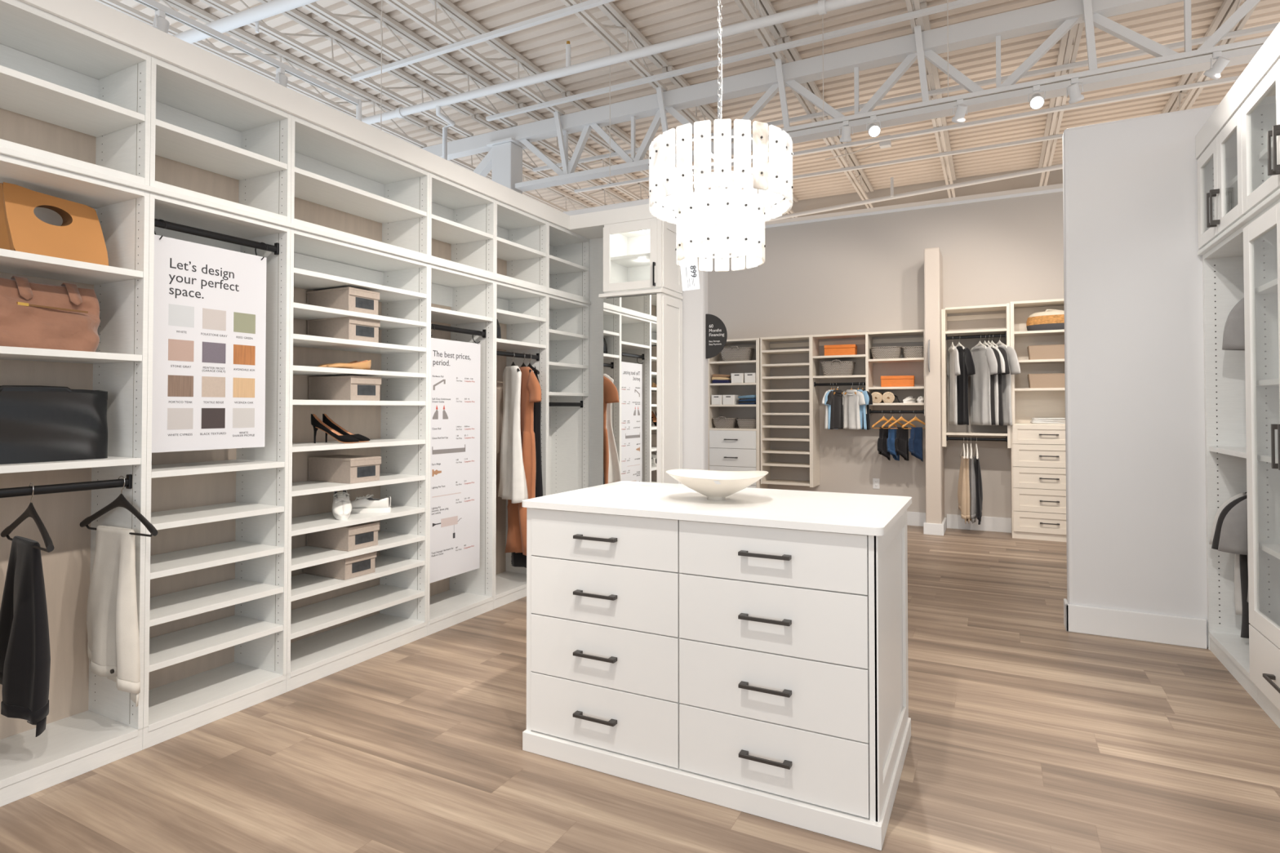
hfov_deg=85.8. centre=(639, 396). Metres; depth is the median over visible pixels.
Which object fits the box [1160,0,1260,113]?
joist
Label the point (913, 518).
baseboard
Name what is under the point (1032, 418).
folded towel
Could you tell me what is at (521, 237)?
shelf unit
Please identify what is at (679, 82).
joist
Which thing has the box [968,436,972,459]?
clothes hanger
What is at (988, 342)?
clothes hanger
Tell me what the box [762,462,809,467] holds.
shelf
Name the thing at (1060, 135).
bar
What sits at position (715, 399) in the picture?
bin
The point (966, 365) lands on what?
t-shirt
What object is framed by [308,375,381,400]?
shoe box
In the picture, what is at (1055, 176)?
wall
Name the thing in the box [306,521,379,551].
shoe box
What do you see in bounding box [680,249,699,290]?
price tag
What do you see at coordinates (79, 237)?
handbag
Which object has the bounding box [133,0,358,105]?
track
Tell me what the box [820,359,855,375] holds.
woven basket
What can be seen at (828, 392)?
t-shirt
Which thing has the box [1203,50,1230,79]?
track spotlight
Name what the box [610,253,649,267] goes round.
shelf
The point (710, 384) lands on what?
shelf
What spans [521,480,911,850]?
base cabinet
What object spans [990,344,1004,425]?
t-shirt
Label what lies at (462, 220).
shelf unit
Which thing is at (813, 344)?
tower
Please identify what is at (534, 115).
joist
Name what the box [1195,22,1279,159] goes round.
trim
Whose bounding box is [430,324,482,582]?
poster
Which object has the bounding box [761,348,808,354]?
shelf
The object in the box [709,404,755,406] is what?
shelf
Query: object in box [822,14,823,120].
wire
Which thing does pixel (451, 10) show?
joist
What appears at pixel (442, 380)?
picture
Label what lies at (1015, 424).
shelf
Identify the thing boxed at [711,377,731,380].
folded clothes
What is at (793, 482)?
shelf
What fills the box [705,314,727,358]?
flag sign
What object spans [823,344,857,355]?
storage box
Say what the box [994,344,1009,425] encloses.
t-shirt
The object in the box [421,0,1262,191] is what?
girder
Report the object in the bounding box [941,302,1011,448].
closet
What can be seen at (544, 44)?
ceiling
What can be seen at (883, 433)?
jeans
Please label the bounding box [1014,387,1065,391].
shelf
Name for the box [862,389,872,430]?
t-shirt
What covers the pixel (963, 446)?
clothes hanger
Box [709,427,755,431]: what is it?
shelf
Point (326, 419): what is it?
shoe
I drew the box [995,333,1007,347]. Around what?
clothes hanger
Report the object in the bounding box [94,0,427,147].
joist
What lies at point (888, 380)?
storage bin
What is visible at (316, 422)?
shoe
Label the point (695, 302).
wall
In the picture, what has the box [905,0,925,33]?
joist
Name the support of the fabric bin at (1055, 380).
on the tower at (1027, 403)
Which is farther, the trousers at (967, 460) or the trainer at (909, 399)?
the trainer at (909, 399)
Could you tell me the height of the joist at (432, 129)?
0.293 m
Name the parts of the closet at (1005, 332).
panel, hanging rod, hang rail, hanging rod, panel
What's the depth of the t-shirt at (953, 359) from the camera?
7.04 m
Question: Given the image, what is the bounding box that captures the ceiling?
[115,0,1279,210]
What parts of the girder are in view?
web post, web post, web post, web post, web post, web post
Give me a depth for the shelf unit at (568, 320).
5.49 m
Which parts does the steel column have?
cap plate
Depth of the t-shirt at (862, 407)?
7.45 m
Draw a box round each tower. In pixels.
[707,337,768,488]
[760,334,819,487]
[1009,298,1066,542]
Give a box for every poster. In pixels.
[151,219,267,453]
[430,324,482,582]
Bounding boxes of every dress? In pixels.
[497,365,528,503]
[505,366,541,555]
[511,365,542,568]
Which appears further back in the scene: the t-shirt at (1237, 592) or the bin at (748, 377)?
the bin at (748, 377)
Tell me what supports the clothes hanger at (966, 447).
hanging from the closet at (1005, 332)
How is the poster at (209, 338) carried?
hanging from the shelf unit at (215, 585)
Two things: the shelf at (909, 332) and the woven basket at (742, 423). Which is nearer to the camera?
the shelf at (909, 332)
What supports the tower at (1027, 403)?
on the floor
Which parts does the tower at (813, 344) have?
panel, hang rail, panel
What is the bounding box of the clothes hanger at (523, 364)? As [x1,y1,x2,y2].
[520,352,531,372]
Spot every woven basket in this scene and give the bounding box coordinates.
[711,416,737,428]
[720,345,754,360]
[736,418,755,428]
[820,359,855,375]
[870,346,902,359]
[902,346,924,358]
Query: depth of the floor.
2.45 m
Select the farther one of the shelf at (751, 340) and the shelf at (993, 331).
the shelf at (751, 340)
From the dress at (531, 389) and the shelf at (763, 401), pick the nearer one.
the dress at (531, 389)
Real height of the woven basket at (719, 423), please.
0.143 m
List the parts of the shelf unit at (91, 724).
panel, hanging rod, rail, panel, shelf, shelf, shelf, panel, panel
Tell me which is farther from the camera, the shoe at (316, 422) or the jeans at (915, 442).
the jeans at (915, 442)
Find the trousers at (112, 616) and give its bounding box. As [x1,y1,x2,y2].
[86,525,140,706]
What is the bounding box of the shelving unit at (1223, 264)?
[1203,221,1257,703]
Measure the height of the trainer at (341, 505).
0.132 m
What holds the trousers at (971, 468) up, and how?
hanging from the clothes hanger at (971, 447)
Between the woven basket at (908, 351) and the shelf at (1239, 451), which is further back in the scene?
the woven basket at (908, 351)
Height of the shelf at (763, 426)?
0.024 m
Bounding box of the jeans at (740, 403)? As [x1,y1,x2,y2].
[737,402,755,404]
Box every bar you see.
[351,0,615,80]
[533,22,1279,171]
[573,75,1239,192]
[604,133,1062,205]
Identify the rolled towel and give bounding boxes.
[871,391,883,403]
[881,391,900,403]
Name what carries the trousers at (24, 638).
hanging from the clothes hanger at (30, 511)
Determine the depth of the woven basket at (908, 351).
7.30 m
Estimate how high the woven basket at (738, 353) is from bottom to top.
0.183 m
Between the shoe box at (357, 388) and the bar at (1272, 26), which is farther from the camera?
the bar at (1272, 26)
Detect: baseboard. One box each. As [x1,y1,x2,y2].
[906,511,1011,533]
[923,517,946,535]
[1063,598,1207,648]
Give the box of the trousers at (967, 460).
[965,456,971,523]
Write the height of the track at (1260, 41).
0.037 m
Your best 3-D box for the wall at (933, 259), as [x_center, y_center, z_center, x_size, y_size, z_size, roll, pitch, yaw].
[3.086,-0.059,7.217,0.147,2.920,0.490,0,-1,27]
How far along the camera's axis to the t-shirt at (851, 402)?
7.56 m
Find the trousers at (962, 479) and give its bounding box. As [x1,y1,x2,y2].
[957,455,967,524]
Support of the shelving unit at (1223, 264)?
on the floor
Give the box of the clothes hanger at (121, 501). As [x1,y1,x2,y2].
[80,475,157,537]
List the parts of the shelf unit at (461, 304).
panel, panel, rail, hanging rod, panel, panel, shelf, panel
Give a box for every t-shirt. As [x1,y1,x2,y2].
[822,389,831,429]
[824,389,838,429]
[826,389,844,429]
[842,389,865,429]
[855,389,871,430]
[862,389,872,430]
[946,346,960,425]
[946,346,975,425]
[968,345,997,425]
[986,345,1001,425]
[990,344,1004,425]
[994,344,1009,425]
[998,344,1020,425]
[1208,492,1247,615]
[1211,495,1250,638]
[1217,498,1248,602]
[1222,297,1244,350]
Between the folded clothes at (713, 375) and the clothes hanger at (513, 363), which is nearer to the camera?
the clothes hanger at (513, 363)
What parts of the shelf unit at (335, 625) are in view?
panel, panel, rail, shelf, panel, shelf, shelf, shelf, shelf, shelf, shelf, shelf, shelf, shelf, shelf, panel, panel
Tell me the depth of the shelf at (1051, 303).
6.83 m
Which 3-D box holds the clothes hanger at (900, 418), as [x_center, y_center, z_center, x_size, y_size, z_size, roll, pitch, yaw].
[2.791,0.240,7.342,0.300,0.201,0.028,0,-1,-8]
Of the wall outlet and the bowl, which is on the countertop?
the bowl
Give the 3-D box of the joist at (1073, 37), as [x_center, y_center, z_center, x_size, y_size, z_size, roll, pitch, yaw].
[4.548,-3.160,7.511,0.109,0.293,4.980,0,-1,27]
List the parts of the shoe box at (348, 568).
lid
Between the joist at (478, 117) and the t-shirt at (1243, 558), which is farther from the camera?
the joist at (478, 117)
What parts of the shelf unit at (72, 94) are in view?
panel, rail, panel, shelf, panel, panel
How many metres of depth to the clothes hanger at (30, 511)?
2.32 m
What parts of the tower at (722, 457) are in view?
panel, drawer, drawer, drawer, hang rail, drawer, panel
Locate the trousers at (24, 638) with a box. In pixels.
[0,536,50,737]
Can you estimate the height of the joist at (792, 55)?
0.293 m
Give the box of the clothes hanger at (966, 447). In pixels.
[964,436,968,458]
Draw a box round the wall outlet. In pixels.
[872,478,879,488]
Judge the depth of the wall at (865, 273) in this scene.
7.70 m
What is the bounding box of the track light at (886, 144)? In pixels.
[825,125,938,159]
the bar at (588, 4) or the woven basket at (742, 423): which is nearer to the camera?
the bar at (588, 4)
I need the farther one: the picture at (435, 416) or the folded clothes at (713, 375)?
the folded clothes at (713, 375)
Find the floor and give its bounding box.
[0,525,1279,852]
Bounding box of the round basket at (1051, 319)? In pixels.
[1026,309,1064,330]
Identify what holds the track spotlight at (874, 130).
hanging from the track at (1260, 41)
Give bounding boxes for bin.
[711,395,722,404]
[722,395,740,404]
[730,373,744,382]
[744,373,755,382]
[1026,344,1064,359]
[1027,373,1065,388]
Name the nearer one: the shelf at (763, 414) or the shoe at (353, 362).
the shoe at (353, 362)
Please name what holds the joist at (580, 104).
attached to the ceiling
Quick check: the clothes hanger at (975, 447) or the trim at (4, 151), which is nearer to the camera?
the trim at (4, 151)
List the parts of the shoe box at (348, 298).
lid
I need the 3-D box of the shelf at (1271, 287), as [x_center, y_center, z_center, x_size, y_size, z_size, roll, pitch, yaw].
[2.703,-0.467,2.458,0.550,0.024,0.928,0,-1,27]
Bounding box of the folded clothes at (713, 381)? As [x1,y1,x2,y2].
[711,379,731,383]
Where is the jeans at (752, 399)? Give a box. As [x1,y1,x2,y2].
[738,398,755,401]
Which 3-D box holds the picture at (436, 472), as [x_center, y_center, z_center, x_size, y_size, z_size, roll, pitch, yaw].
[-1.188,0.443,4.030,0.001,0.041,0.076,0,-1,27]
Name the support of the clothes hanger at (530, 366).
hanging from the shelf unit at (521, 313)
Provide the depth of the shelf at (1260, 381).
2.89 m
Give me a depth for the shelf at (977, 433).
6.98 m
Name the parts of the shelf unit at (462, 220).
panel, panel, rail, shelf, panel, panel, panel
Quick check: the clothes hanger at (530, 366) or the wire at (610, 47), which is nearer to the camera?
the clothes hanger at (530, 366)
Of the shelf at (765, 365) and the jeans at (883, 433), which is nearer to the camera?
the jeans at (883, 433)
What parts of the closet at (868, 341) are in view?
hanging rod, hang rail, panel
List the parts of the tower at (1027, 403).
panel, shaker drawer, shaker drawer, shaker drawer, shaker drawer, shaker drawer, panel, pull handle, pull handle, pull handle, pull handle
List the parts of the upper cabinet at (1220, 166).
glass door, pull handle, pull handle, panel, panel, glass door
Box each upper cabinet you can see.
[1196,106,1245,248]
[1241,58,1279,213]
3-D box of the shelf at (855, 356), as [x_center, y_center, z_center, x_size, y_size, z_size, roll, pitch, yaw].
[2.264,-0.444,7.737,0.570,0.024,0.326,0,-1,27]
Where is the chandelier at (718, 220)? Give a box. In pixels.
[648,0,792,271]
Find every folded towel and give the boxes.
[1030,421,1065,423]
[1031,417,1065,419]
[1031,419,1065,422]
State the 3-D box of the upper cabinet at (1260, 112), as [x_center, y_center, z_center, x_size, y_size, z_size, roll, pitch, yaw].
[2.677,-1.052,2.481,0.624,0.503,0.969,0,-1,27]
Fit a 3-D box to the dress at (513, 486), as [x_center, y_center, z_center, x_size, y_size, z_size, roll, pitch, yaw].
[-0.864,0.247,4.691,0.161,0.909,0.424,1,-1,-33]
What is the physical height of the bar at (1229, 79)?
0.035 m
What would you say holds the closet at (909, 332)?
attached to the wall at (865, 273)
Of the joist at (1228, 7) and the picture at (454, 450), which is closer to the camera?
the picture at (454, 450)
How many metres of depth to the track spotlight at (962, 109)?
5.13 m
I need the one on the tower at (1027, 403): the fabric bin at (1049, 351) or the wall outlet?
the fabric bin at (1049, 351)
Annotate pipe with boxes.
[172,0,318,43]
[361,0,872,159]
[485,0,988,121]
[764,163,1062,222]
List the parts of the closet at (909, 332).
hanging rod, hang rail, panel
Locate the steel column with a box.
[485,137,528,194]
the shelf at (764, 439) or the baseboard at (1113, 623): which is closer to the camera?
the baseboard at (1113, 623)
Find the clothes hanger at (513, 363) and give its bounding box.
[511,351,519,372]
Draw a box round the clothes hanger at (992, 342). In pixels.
[991,333,998,347]
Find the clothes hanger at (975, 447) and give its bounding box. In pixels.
[972,438,978,459]
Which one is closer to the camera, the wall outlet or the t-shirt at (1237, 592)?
the t-shirt at (1237, 592)
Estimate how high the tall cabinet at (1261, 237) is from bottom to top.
2.100 m
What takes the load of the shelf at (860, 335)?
attached to the closet at (868, 341)
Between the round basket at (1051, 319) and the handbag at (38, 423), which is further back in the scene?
the round basket at (1051, 319)
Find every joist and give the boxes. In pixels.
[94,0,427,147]
[199,0,474,137]
[302,0,518,127]
[383,0,565,115]
[425,125,594,212]
[471,113,631,205]
[515,102,648,199]
[560,0,668,91]
[561,90,694,191]
[662,65,798,217]
[734,0,786,64]
[777,35,873,208]
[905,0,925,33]
[912,1,955,197]
[1038,22,1084,186]
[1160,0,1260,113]
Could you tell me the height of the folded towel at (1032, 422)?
0.026 m
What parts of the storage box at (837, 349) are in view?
lid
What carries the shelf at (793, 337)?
attached to the tower at (813, 344)
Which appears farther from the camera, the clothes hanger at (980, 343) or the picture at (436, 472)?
the clothes hanger at (980, 343)
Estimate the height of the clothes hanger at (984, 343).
0.156 m
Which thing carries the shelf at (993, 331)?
attached to the closet at (1005, 332)
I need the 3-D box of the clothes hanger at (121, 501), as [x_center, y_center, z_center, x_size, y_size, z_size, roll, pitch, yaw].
[-1.948,0.403,2.575,0.450,0.213,0.028,0,-1,24]
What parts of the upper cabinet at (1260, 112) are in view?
panel, panel, pull handle, pull handle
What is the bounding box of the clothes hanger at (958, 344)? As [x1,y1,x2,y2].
[955,335,964,349]
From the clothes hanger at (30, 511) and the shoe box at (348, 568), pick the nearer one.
the clothes hanger at (30, 511)
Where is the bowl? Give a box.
[666,469,768,500]
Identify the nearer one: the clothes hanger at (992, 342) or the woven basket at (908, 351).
the clothes hanger at (992, 342)
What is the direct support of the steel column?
on the floor
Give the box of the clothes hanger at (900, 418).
[888,409,915,428]
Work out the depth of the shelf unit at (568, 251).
5.46 m
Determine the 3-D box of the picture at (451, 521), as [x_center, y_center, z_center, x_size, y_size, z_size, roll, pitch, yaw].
[-1.139,0.747,4.120,0.001,0.050,0.142,0,-1,27]
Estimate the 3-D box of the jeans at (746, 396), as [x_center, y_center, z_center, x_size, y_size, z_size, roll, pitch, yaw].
[1.302,-0.004,8.186,0.220,0.048,0.220,-1,-1,31]
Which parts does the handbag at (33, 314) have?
zip pull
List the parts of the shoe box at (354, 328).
lid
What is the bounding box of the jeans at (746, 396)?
[737,395,755,398]
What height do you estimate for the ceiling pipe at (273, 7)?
0.090 m
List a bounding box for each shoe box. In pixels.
[302,551,376,580]
[306,286,379,315]
[306,316,380,342]
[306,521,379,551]
[307,454,381,484]
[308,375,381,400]
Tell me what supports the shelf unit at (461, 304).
on the floor
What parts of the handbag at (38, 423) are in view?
handle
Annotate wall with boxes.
[562,191,708,470]
[707,191,1066,518]
[782,164,1062,219]
[924,247,944,524]
[1062,104,1218,647]
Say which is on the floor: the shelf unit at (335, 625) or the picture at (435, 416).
the shelf unit at (335, 625)
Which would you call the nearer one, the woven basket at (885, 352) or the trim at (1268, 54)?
the trim at (1268, 54)
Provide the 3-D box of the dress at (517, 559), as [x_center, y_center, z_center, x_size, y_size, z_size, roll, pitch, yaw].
[-0.792,0.494,4.849,0.157,1.422,0.377,1,-1,-43]
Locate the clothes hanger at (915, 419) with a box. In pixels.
[902,409,924,428]
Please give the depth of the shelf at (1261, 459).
2.91 m
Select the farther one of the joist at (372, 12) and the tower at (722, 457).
the tower at (722, 457)
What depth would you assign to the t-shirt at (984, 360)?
6.95 m
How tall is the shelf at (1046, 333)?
0.024 m
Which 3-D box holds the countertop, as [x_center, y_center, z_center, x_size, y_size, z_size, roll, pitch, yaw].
[0.310,0.404,2.653,1.303,0.023,0.808,0,-1,27]
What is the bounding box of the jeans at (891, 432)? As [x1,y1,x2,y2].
[886,426,899,461]
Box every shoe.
[311,413,359,443]
[317,360,360,367]
[322,413,369,442]
[326,360,371,369]
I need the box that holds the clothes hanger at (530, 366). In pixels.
[527,353,539,374]
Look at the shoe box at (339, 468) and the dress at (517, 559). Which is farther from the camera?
the dress at (517, 559)
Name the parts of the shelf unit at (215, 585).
panel, panel, rail, hanging rod, panel, shelf, shelf, shelf, shelf, shelf, panel, panel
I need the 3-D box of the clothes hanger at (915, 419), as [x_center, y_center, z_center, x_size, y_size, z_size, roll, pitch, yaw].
[2.914,0.239,7.278,0.300,0.201,0.028,0,-1,-3]
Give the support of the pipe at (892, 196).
hanging from the joist at (942, 138)
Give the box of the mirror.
[603,293,662,484]
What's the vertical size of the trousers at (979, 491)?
0.672 m
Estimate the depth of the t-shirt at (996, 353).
6.83 m
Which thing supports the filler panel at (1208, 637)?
on the floor
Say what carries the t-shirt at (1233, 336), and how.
hanging from the clothes hanger
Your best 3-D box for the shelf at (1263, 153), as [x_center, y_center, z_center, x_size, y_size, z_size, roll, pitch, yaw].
[2.712,-1.051,2.463,0.530,0.024,0.930,0,-1,27]
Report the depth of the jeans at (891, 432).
7.37 m
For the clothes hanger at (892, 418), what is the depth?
7.38 m
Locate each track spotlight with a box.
[152,8,169,33]
[275,66,288,87]
[839,120,853,142]
[866,115,880,137]
[951,98,967,123]
[1027,84,1045,109]
[1066,77,1084,104]
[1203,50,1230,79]
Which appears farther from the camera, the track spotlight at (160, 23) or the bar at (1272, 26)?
the bar at (1272, 26)
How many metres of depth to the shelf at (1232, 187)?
3.45 m
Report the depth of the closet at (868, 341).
7.63 m
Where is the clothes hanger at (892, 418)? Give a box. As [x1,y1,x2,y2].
[881,409,905,428]
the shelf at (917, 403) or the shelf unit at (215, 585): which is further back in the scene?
the shelf at (917, 403)
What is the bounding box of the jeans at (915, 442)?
[907,426,923,462]
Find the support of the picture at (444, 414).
attached to the poster at (455, 425)
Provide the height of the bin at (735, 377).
0.115 m
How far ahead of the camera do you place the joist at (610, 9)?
6.04 m
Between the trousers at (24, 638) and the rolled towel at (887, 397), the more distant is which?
the rolled towel at (887, 397)
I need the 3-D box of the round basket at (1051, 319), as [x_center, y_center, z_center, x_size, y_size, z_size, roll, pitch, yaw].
[4.081,-0.752,6.794,0.472,0.212,0.330,0,-1,27]
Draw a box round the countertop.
[521,480,911,535]
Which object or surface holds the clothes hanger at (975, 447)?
hanging from the closet at (1005, 332)
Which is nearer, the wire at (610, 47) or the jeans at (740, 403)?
the wire at (610, 47)
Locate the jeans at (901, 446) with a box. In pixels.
[894,426,908,461]
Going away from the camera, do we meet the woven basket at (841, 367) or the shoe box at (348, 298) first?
the shoe box at (348, 298)
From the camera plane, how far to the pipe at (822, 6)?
5.76 m
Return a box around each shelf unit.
[0,0,151,185]
[0,154,149,807]
[142,192,290,750]
[149,56,291,222]
[285,228,429,692]
[290,114,429,259]
[426,263,494,635]
[429,172,495,276]
[493,280,547,609]
[494,200,547,290]
[546,293,590,495]
[547,221,590,302]
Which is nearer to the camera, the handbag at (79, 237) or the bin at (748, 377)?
the handbag at (79, 237)
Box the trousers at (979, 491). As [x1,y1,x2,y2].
[973,456,982,524]
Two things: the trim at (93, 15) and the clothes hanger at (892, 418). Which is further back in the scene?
the clothes hanger at (892, 418)
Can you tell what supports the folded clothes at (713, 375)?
on the folded clothes at (713, 378)
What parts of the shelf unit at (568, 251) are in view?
panel, panel, rail, panel, shelf, panel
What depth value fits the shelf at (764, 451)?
7.93 m
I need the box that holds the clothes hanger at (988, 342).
[986,333,994,347]
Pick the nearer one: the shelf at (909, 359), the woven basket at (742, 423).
the shelf at (909, 359)
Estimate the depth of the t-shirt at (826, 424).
7.60 m
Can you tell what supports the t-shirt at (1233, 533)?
hanging from the clothes hanger
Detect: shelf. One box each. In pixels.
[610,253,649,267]
[709,360,755,364]
[709,382,755,386]
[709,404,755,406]
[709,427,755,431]
[725,337,755,344]
[761,334,808,342]
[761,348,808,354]
[762,362,808,368]
[762,375,808,379]
[762,389,808,391]
[762,400,808,402]
[762,413,809,415]
[762,425,809,428]
[762,437,809,441]
[762,449,809,454]
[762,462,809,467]
[762,479,809,486]
[812,332,865,339]
[813,354,865,359]
[813,374,865,379]
[867,329,923,337]
[868,357,924,363]
[868,386,924,390]
[871,402,924,405]
[945,303,1006,313]
[945,328,1006,336]
[946,431,1007,435]
[1013,298,1063,307]
[1013,328,1064,337]
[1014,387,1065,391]
[1014,422,1065,425]
[1017,358,1064,364]
[1208,446,1246,458]
[1212,174,1237,204]
[1254,278,1277,293]
[1256,377,1279,386]
[1257,137,1276,159]
[1257,454,1278,463]
[1258,542,1279,559]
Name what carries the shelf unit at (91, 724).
on the floor
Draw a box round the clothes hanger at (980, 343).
[971,334,986,351]
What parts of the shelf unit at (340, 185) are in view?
panel, panel, rail, panel, panel, shelf, panel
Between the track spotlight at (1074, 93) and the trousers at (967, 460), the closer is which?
the track spotlight at (1074, 93)
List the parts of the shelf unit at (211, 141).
panel, panel, rail, shelf, panel, panel, panel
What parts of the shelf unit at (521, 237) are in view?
panel, panel, rail, panel, shelf, panel, panel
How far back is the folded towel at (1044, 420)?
6.70 m
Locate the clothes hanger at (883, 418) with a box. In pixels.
[871,409,897,428]
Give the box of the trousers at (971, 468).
[968,457,976,523]
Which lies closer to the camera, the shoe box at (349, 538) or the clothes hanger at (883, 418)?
the shoe box at (349, 538)
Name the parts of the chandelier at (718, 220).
alabaster panel, alabaster panel, alabaster panel, alabaster panel, alabaster panel, alabaster panel, bulb, alabaster panel, alabaster panel, alabaster panel, alabaster panel, alabaster panel, alabaster panel, alabaster panel, alabaster panel, alabaster panel, alabaster panel, alabaster panel, ring frame, cross arm, stem, power cord, chain, ring frame, ring frame, ring frame, cross arm, alabaster panel, alabaster panel, alabaster panel, alabaster panel, alabaster panel, alabaster panel, alabaster panel, alabaster panel, alabaster panel, alabaster panel, alabaster panel, alabaster panel, alabaster panel, alabaster panel, alabaster panel, alabaster panel, alabaster panel, alabaster panel, alabaster panel, alabaster panel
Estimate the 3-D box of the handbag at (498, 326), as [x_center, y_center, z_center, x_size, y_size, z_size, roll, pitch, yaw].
[-1.040,-0.452,4.614,0.230,0.155,0.142,0,-1,27]
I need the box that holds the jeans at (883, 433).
[877,426,890,460]
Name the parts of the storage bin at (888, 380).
lid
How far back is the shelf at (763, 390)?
7.88 m
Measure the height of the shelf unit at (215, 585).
2.100 m
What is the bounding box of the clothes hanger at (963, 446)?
[960,436,965,458]
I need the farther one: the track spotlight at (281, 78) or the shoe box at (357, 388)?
the track spotlight at (281, 78)
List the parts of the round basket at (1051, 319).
cream lid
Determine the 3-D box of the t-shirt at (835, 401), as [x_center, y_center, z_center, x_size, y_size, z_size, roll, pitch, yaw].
[2.191,0.142,7.660,0.400,0.439,0.087,1,-1,-37]
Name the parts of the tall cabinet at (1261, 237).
panel, drawer, panel, panel, pull handle, pull handle, pull handle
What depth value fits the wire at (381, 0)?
5.26 m
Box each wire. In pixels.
[380,0,382,129]
[609,47,610,182]
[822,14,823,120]
[946,0,948,97]
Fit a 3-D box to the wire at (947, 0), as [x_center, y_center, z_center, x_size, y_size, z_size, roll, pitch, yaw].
[2.319,-2.793,5.189,0.006,1.120,0.007,0,-1,27]
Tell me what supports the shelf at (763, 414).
attached to the tower at (813, 344)
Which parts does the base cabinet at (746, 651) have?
pull handle, pull handle, pull handle, pull handle, drawer, drawer, drawer, drawer, pull handle, pull handle, pull handle, pull handle, drawer, drawer, drawer, drawer, frame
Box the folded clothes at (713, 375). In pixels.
[712,373,731,377]
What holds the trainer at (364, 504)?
on the shelf unit at (335, 625)
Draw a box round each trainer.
[332,489,351,519]
[350,494,391,513]
[902,395,916,403]
[916,395,924,402]
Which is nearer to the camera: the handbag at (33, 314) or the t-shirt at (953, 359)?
the handbag at (33, 314)
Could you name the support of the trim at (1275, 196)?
on the tall cabinet at (1261, 237)
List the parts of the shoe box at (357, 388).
lid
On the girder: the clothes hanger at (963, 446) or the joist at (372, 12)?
the joist at (372, 12)
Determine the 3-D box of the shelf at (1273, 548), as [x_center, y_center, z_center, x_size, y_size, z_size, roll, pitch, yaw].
[2.703,0.633,2.439,0.550,0.024,0.928,0,-1,27]
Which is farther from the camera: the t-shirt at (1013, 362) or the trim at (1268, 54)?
the t-shirt at (1013, 362)
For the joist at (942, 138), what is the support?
attached to the ceiling
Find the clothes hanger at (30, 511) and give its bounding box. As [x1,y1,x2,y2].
[0,482,53,552]
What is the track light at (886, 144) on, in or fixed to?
attached to the joist at (942, 138)
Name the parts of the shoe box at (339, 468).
lid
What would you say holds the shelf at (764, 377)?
attached to the tower at (813, 344)
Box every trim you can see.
[0,146,591,304]
[18,0,676,239]
[764,183,1062,225]
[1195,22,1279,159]
[1197,188,1279,255]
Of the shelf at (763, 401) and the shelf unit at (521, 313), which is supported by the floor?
the shelf unit at (521, 313)
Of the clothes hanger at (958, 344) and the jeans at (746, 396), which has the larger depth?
the jeans at (746, 396)
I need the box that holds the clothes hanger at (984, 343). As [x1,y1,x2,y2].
[982,333,991,347]
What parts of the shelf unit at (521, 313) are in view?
panel, panel, rail, panel, hanging rod, shelf, shelf, panel, panel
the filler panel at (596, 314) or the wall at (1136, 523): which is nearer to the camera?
the wall at (1136, 523)
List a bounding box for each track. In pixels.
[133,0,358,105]
[751,35,1268,137]
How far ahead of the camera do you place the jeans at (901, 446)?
7.33 m
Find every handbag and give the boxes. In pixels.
[0,182,108,266]
[0,275,100,351]
[0,385,107,464]
[496,318,501,338]
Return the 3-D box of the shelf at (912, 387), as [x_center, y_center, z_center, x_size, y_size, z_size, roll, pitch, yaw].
[2.790,-0.092,7.460,0.556,0.024,0.326,0,-1,27]
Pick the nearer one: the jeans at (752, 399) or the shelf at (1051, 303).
the shelf at (1051, 303)
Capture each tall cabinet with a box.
[599,217,683,484]
[1243,198,1279,728]
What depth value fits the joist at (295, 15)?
6.43 m
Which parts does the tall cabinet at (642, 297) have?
glass door, pull handle, frame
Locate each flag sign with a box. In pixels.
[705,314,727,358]
[928,339,929,372]
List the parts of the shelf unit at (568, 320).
panel, panel, rail, hanging rod, shelf, panel, shelf, shelf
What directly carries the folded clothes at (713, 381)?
on the tower at (722, 457)
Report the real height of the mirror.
1.995 m
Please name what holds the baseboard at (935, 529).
attached to the wall at (933, 259)
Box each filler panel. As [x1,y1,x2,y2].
[589,237,604,487]
[1202,254,1209,649]
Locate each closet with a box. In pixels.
[812,332,873,413]
[867,328,924,416]
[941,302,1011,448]
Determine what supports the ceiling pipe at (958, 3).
attached to the joist at (765, 7)
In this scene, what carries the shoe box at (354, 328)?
on the shelf unit at (335, 625)
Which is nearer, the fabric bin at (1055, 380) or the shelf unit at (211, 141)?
the shelf unit at (211, 141)
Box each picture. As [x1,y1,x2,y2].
[431,444,465,454]
[431,469,441,476]
[432,409,438,419]
[433,379,445,390]
[440,515,457,527]
[442,409,448,419]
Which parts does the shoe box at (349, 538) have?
lid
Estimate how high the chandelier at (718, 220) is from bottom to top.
2.875 m

